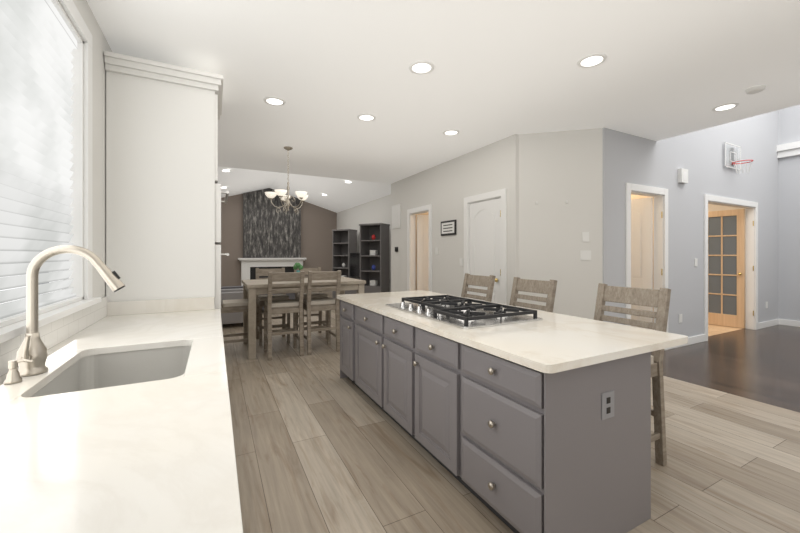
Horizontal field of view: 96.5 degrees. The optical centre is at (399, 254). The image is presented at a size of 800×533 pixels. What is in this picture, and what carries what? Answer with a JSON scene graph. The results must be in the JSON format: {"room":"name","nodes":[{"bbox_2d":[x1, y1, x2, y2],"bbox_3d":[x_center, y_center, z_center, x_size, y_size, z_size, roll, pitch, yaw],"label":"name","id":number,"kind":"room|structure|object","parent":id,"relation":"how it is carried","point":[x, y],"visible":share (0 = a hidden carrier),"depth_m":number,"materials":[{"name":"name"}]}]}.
{"room":"kitchen","nodes":[
{"label":"kitchen","id":0,"kind":"room"},
{"bbox_2d":[1,0,111,327],"bbox_3d":[-3.265,-0.660,4.615,0.150,4.000,14.400,0,0,-27],"label":"wall","id":1,"kind":"structure","parent":0,"point":[100,45],"depth_m":2.42,"materials":[{"name":"white paint"}]},
{"bbox_2d":[0,0,100,342],"bbox_3d":[-1.428,-0.535,1.135,0.210,1.670,2.450,0,0,-27],"label":"window","id":2,"kind":"structure","parent":1,"relation":"in","point":[81,176],"depth_m":2.12,"materials":[{"name":"white wood"}]},
{"bbox_2d":[0,0,76,319],"bbox_3d":[-1.430,-0.504,1.134,0.055,1.504,2.160,0,0,-27],"label":"window blinds","id":3,"kind":"object","parent":2,"relation":"attached to","point":[38,42],"visible":0.88,"depth_m":1.66,"materials":[{"name":"white"}]},
{"bbox_2d":[0,297,242,532],"bbox_3d":[-0.671,0.821,0.584,0.738,1.038,4.835,0,0,-27],"label":"countertop","id":4,"kind":"structure","parent":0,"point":[116,417],"depth_m":0.91,"materials":[{"name":"white stone"}]},
{"bbox_2d":[4,359,33,384],"bbox_3d":[-1.315,0.401,1.233,0.074,0.077,0.044,0,0,-27],"label":"soap dispenser","id":5,"kind":"object","parent":4,"relation":"on","point":[13,376],"visible":0.98,"depth_m":1.22,"materials":[{"name":"silver metal"}]},
{"bbox_2d":[16,245,124,376],"bbox_3d":[-1.249,0.202,1.362,0.319,0.475,0.116,0,0,-27],"label":"faucet","id":6,"kind":"object","parent":4,"relation":"on","point":[33,347],"visible":0.98,"depth_m":1.32,"materials":[{"name":"silver metal"}]},
{"bbox_2d":[215,194,336,286],"bbox_3d":[-4.460,-0.760,12.190,5.000,4.200,0.150,0,0,-27],"label":"wall","id":7,"kind":"structure","parent":0,"point":[318,224],"depth_m":12.63,"materials":[{"name":"brown paint"}]},
{"bbox_2d":[218,166,390,212],"bbox_3d":[-3.146,-1.869,9.655,5.000,0.742,5.860,0,0,-27],"label":"ceiling","id":8,"kind":"structure","parent":0,"point":[341,194],"depth_m":10.06,"materials":[{"name":"white paint"}]},
{"bbox_2d":[337,194,390,291],"bbox_3d":[-1.135,-0.760,10.546,0.550,4.200,5.830,0,0,-27],"label":"wall","id":9,"kind":"structure","parent":0,"point":[378,210],"depth_m":10.47,"materials":[{"name":"white paint"}]},
{"bbox_2d":[87,0,799,183],"bbox_3d":[0.791,-2.810,3.417,6.250,2.500,8.840,0,0,-27],"label":"ceiling","id":10,"kind":"structure","parent":0,"point":[328,71],"depth_m":2.98,"materials":[{"name":"white paint"}]},
{"bbox_2d":[263,96,285,105],"bbox_3d":[-1.274,-1.554,3.631,0.213,0.010,0.213,0,0,36],"label":"recessed light","id":11,"kind":"object","parent":10,"relation":"in","point":[275,101],"depth_m":3.63,"materials":[{"name":"white"}]},
{"bbox_2d":[265,146,307,213],"bbox_3d":[-1.644,-1.079,5.231,0.626,0.961,0.609,0,0,-27],"label":"chandelier","id":12,"kind":"object","parent":10,"relation":"hanging from","point":[302,196],"visible":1,"depth_m":5.16,"materials":[{"name":"white glass"}]},
{"bbox_2d":[357,114,375,120],"bbox_3d":[-0.381,-1.554,4.060,0.213,0.010,0.213,0,0,36],"label":"recessed light","id":13,"kind":"object","parent":10,"relation":"in","point":[363,117],"depth_m":4.05,"materials":[{"name":"white"}]},
{"bbox_2d":[409,60,434,73],"bbox_3d":[0.180,-1.554,2.977,0.213,0.010,0.213,0,0,18],"label":"recessed light","id":14,"kind":"object","parent":10,"relation":"in","point":[426,67],"depth_m":2.97,"materials":[{"name":"white"}]},
{"bbox_2d":[443,130,459,135],"bbox_3d":[0.654,-1.554,4.563,0.213,0.010,0.213,0,0,36],"label":"recessed light","id":15,"kind":"object","parent":10,"relation":"in","point":[448,132],"depth_m":4.55,"materials":[{"name":"white"}]},
{"bbox_2d":[577,53,606,67],"bbox_3d":[1.541,-1.554,2.872,0.213,0.010,0.213,0,0,36],"label":"recessed light","id":16,"kind":"object","parent":10,"relation":"in","point":[592,60],"depth_m":2.86,"materials":[{"name":"white"}]},
{"bbox_2d":[712,103,738,111],"bbox_3d":[3.438,-1.554,3.776,0.213,0.010,0.213,0,0,36],"label":"recessed light","id":17,"kind":"object","parent":10,"relation":"in","point":[723,107],"depth_m":3.77,"materials":[{"name":"white"}]},
{"bbox_2d":[745,85,765,93],"bbox_3d":[3.333,-1.542,3.349,0.136,0.035,0.136,0,0,-27],"label":"smoke detector","id":18,"kind":"object","parent":10,"relation":"attached to","point":[755,89],"visible":1,"depth_m":3.32,"materials":[{"name":"white plastic"}]},
{"bbox_2d":[391,134,518,306],"bbox_3d":[0.700,-0.160,6.276,0.120,3.000,3.680,0,0,-27],"label":"wall","id":19,"kind":"structure","parent":0,"point":[444,189],"depth_m":5.79,"materials":[{"name":"white paint"}]},
{"bbox_2d":[392,204,400,228],"bbox_3d":[-0.084,-0.810,7.638,0.016,0.500,0.400,0,0,-27],"label":"air vent","id":20,"kind":"object","parent":19,"relation":"in","point":[396,216],"visible":1,"depth_m":7.60,"materials":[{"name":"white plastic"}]},
{"bbox_2d":[417,215,427,290],"bbox_3d":[0.681,0.269,7.203,0.668,2.126,0.243,0,0,-27],"label":"door","id":21,"kind":"structure","parent":19,"relation":"in","point":[422,252],"depth_m":7.15,"materials":[{"name":"white wood"}]},
{"bbox_2d":[435,220,462,265],"bbox_3d":[0.796,-0.190,5.932,0.024,0.740,0.780,0,0,-27],"label":"sign","id":22,"kind":"object","parent":19,"relation":"attached to","point":[448,227],"visible":1,"depth_m":5.90,"materials":[{"name":"black"}]},
{"bbox_2d":[470,198,500,303],"bbox_3d":[1.240,0.279,5.170,0.153,2.106,0.688,0,0,-27],"label":"pantry door","id":23,"kind":"structure","parent":19,"relation":"in","point":[485,238],"depth_m":5.12,"materials":[{"name":"white wood"}]},
{"bbox_2d":[222,291,799,532],"bbox_3d":[1.374,1.390,7.020,10.700,0.100,14.800,0,0,-27],"label":"floor","id":24,"kind":"structure","parent":0,"point":[320,446],"depth_m":2.45,"materials":[{"name":"beige wood"}]},
{"bbox_2d":[104,51,228,309],"bbox_3d":[-1.924,-0.048,3.074,0.801,2.775,0.850,0,0,-27],"label":"tall cabinet","id":25,"kind":"object","parent":24,"relation":"on","point":[163,211],"visible":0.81,"depth_m":2.72,"materials":[{"name":"white wood"}]},
{"bbox_2d":[221,288,242,325],"bbox_3d":[-3.398,0.880,6.827,0.850,0.920,0.850,0,0,-27],"label":"armchair","id":26,"kind":"object","parent":24,"relation":"on","point":[230,318],"visible":0.23,"depth_m":6.54,"materials":[{"name":"fabric"}]},
{"bbox_2d":[221,299,247,343],"bbox_3d":[-2.306,0.779,4.910,0.543,1.125,0.446,0,0,-27],"label":"dining chair","id":27,"kind":"object","parent":24,"relation":"on","point":[234,305],"visible":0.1,"depth_m":4.77,"materials":[{"name":"grey wood"}]},
{"bbox_2d":[221,286,294,309],"bbox_3d":[-3.601,1.030,8.468,2.100,0.620,0.950,0,0,-27],"label":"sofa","id":28,"kind":"object","parent":24,"relation":"on","point":[291,295],"depth_m":8.17,"materials":[{"name":"fabric"}]},
{"bbox_2d":[238,258,306,285],"bbox_3d":[-4.271,0.728,12.020,2.160,1.225,0.314,0,0,-27],"label":"fireplace mantel","id":29,"kind":"object","parent":24,"relation":"on","point":[249,266],"visible":0.4,"depth_m":11.82,"materials":[{"name":"white wood"}]},
{"bbox_2d":[243,188,300,257],"bbox_3d":[-4.308,-1.062,12.092,1.840,2.335,0.157,0,0,-27],"label":"fireplace column","id":30,"kind":"structure","parent":29,"relation":"on","point":[269,231],"depth_m":11.97,"materials":[{"name":"stone"}]},
{"bbox_2d":[256,268,289,345],"bbox_3d":[-1.990,0.779,5.577,0.446,1.125,0.543,0,0,-27],"label":"dining chair","id":31,"kind":"object","parent":24,"relation":"on","point":[260,300],"visible":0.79,"depth_m":5.55,"materials":[{"name":"grey wood"}]},
{"bbox_2d":[264,271,304,359],"bbox_3d":[-1.570,0.779,4.810,0.446,1.125,0.543,0,0,-27],"label":"dining chair","id":32,"kind":"object","parent":24,"relation":"on","point":[293,306],"visible":1,"depth_m":4.67,"materials":[{"name":"grey wood"}]},
{"bbox_2d":[242,277,365,359],"bbox_3d":[-1.451,0.863,5.341,1.620,0.955,1.020,0,0,-27],"label":"dining table","id":33,"kind":"object","parent":24,"relation":"on","point":[252,289],"visible":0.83,"depth_m":4.85,"materials":[{"name":"brown wood"}]},
{"bbox_2d":[293,263,302,271],"bbox_3d":[-1.511,0.252,5.310,0.146,0.265,0.148,0,0,-27],"label":"plant","id":34,"kind":"object","parent":33,"relation":"on","point":[296,266],"visible":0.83,"depth_m":5.27,"materials":[{"name":"green plant"}]},
{"bbox_2d":[294,267,327,337],"bbox_3d":[-1.457,0.779,5.854,0.446,1.125,0.543,0,0,-27],"label":"dining chair","id":35,"kind":"object","parent":24,"relation":"on","point":[319,322],"visible":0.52,"depth_m":5.89,"materials":[{"name":"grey wood"}]},
{"bbox_2d":[303,270,340,354],"bbox_3d":[-1.126,0.779,5.040,0.446,1.125,0.543,0,0,-27],"label":"dining chair","id":36,"kind":"object","parent":24,"relation":"on","point":[328,304],"visible":0.92,"depth_m":4.90,"materials":[{"name":"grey wood"}]},
{"bbox_2d":[332,229,356,297],"bbox_3d":[-1.707,0.290,10.993,0.650,2.100,0.435,0,0,28],"label":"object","id":37,"kind":"object","parent":24,"relation":"on","point":[344,243],"visible":0.5,"depth_m":11.02,"materials":[{"name":"grey wood"}]},
{"bbox_2d":[345,253,359,293],"bbox_3d":[-1.104,0.650,10.018,0.420,1.380,1.200,0,0,-37],"label":"tv console","id":38,"kind":"object","parent":24,"relation":"on","point":[354,264],"visible":0.19,"depth_m":10.18,"materials":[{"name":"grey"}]},
{"bbox_2d":[359,223,389,292],"bbox_3d":[-0.639,0.290,8.956,0.650,2.100,0.435,0,0,28],"label":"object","id":39,"kind":"object","parent":24,"relation":"on","point":[374,256],"visible":0.83,"depth_m":8.93,"materials":[{"name":"dark grey painted wood"}]},
{"bbox_2d":[461,273,495,301],"bbox_3d":[0.662,0.779,3.824,0.523,1.125,0.466,0,0,-27],"label":"stool","id":40,"kind":"object","parent":24,"relation":"on","point":[482,281],"visible":0.19,"depth_m":3.88,"materials":[{"name":"grey wood"}]},
{"bbox_2d":[337,298,655,532],"bbox_3d":[0.295,0.907,2.825,0.808,0.865,2.709,0,0,-27],"label":"kitchen island","id":41,"kind":"object","parent":24,"relation":"on","point":[543,425],"depth_m":1.72,"materials":[{"name":"grey wood"}]},
{"bbox_2d":[337,290,687,373],"bbox_3d":[0.431,0.458,2.907,1.100,0.035,2.796,0,0,-27],"label":"island countertop","id":42,"kind":"structure","parent":41,"relation":"on","point":[557,343],"depth_m":1.89,"materials":[{"name":"white stone"}]},
{"bbox_2d":[385,295,542,328],"bbox_3d":[0.416,0.408,2.739,0.660,0.062,1.120,0,0,-27],"label":"cooktop","id":43,"kind":"object","parent":42,"relation":"in","point":[456,311],"visible":1,"depth_m":2.50,"materials":[{"name":"silver metal"}]},
{"bbox_2d":[509,277,556,312],"bbox_3d":[1.012,0.779,3.149,0.523,1.125,0.466,0,0,-27],"label":"stool","id":44,"kind":"object","parent":24,"relation":"on","point":[538,286],"visible":0.17,"depth_m":3.21,"materials":[{"name":"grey wood"}]},
{"bbox_2d":[594,283,670,465],"bbox_3d":[1.408,0.779,2.385,0.523,1.125,0.466,0,0,-27],"label":"stool","id":45,"kind":"object","parent":24,"relation":"on","point":[659,299],"visible":0.42,"depth_m":2.31,"materials":[{"name":"grey wood"}]},
{"bbox_2d":[519,128,602,319],"bbox_3d":[2.011,-0.160,4.585,1.084,3.000,0.120,0,0,14],"label":"wall","id":46,"kind":"structure","parent":0,"point":[558,170],"depth_m":4.51,"materials":[{"name":"white paint"}]},
{"bbox_2d":[536,200,590,259],"bbox_3d":[2.054,-0.304,4.500,0.644,0.748,0.020,0,0,14],"label":"plates","id":47,"kind":"object","parent":46,"relation":"attached to","point":[585,254],"visible":0.94,"depth_m":4.44,"materials":[{"name":"white plastic"}]},
{"bbox_2d":[416,194,743,329],"bbox_3d":[3.732,-0.160,7.273,6.180,3.000,3.760,0,0,-27],"label":"wall","id":48,"kind":"structure","parent":0,"point":[712,207],"depth_m":7.50,"materials":[{"name":"beige paint"}]},
{"bbox_2d":[407,141,799,349],"bbox_3d":[1.374,-0.370,7.020,10.300,3.420,14.400,0,0,-27],"label":"door trim","id":49,"kind":"structure","parent":48,"relation":"attached to","point":[661,224],"depth_m":5.51,"materials":[{"name":"white wood"}]},
{"bbox_2d":[603,110,778,336],"bbox_3d":[4.922,-1.360,5.705,5.510,5.400,0.120,0,0,-27],"label":"wall","id":50,"kind":"structure","parent":0,"point":[699,155],"depth_m":5.36,"materials":[{"name":"grey paint"}]},
{"bbox_2d":[500,210,753,315],"bbox_3d":[3.831,0.245,5.607,5.078,1.690,0.944,0,0,-27],"label":"hinges","id":51,"kind":"object","parent":50,"relation":"attached to","point":[661,269],"visible":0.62,"depth_m":5.00,"materials":[{"name":"gold metal"}]},
{"bbox_2d":[631,197,652,329],"bbox_3d":[3.351,0.259,5.385,0.193,2.146,0.758,0,0,-27],"label":"hall door","id":52,"kind":"structure","parent":50,"relation":"in","point":[641,242],"depth_m":5.17,"materials":[{"name":"white wood"}]},
{"bbox_2d":[678,168,687,183],"bbox_3d":[4.114,-1.140,5.189,0.180,0.200,0.051,0,0,-27],"label":"door chime","id":53,"kind":"object","parent":50,"relation":"attached to","point":[683,175],"depth_m":5.16,"materials":[{"name":"white plastic"}]},
{"bbox_2d":[694,258,697,265],"bbox_3d":[4.476,0.120,5.402,0.080,0.120,0.007,0,0,-27],"label":"switch","id":54,"kind":"object","parent":50,"relation":"attached to","point":[695,259],"depth_m":5.40,"materials":[{"name":"white plastic"}]},
{"bbox_2d":[708,209,744,327],"bbox_3d":[6.008,0.254,6.802,0.190,2.156,0.828,0,0,-27],"label":"door","id":55,"kind":"structure","parent":50,"relation":"in","point":[726,267],"depth_m":6.65,"materials":[{"name":"brown wood"}]},
{"bbox_2d":[725,142,753,173],"bbox_3d":[5.552,-1.570,5.804,0.560,0.501,0.281,0,0,-27],"label":"hoop","id":56,"kind":"object","parent":50,"relation":"attached to","point":[731,157],"visible":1,"depth_m":5.88,"materials":[{"name":"white plastic"}]},
{"bbox_2d":[779,105,799,320],"bbox_3d":[8.327,-1.360,4.958,0.150,5.400,4.340,0,0,-27],"label":"wall","id":57,"kind":"structure","parent":0,"point":[789,227],"depth_m":6.72,"materials":[{"name":"grey paint"}]}
]}

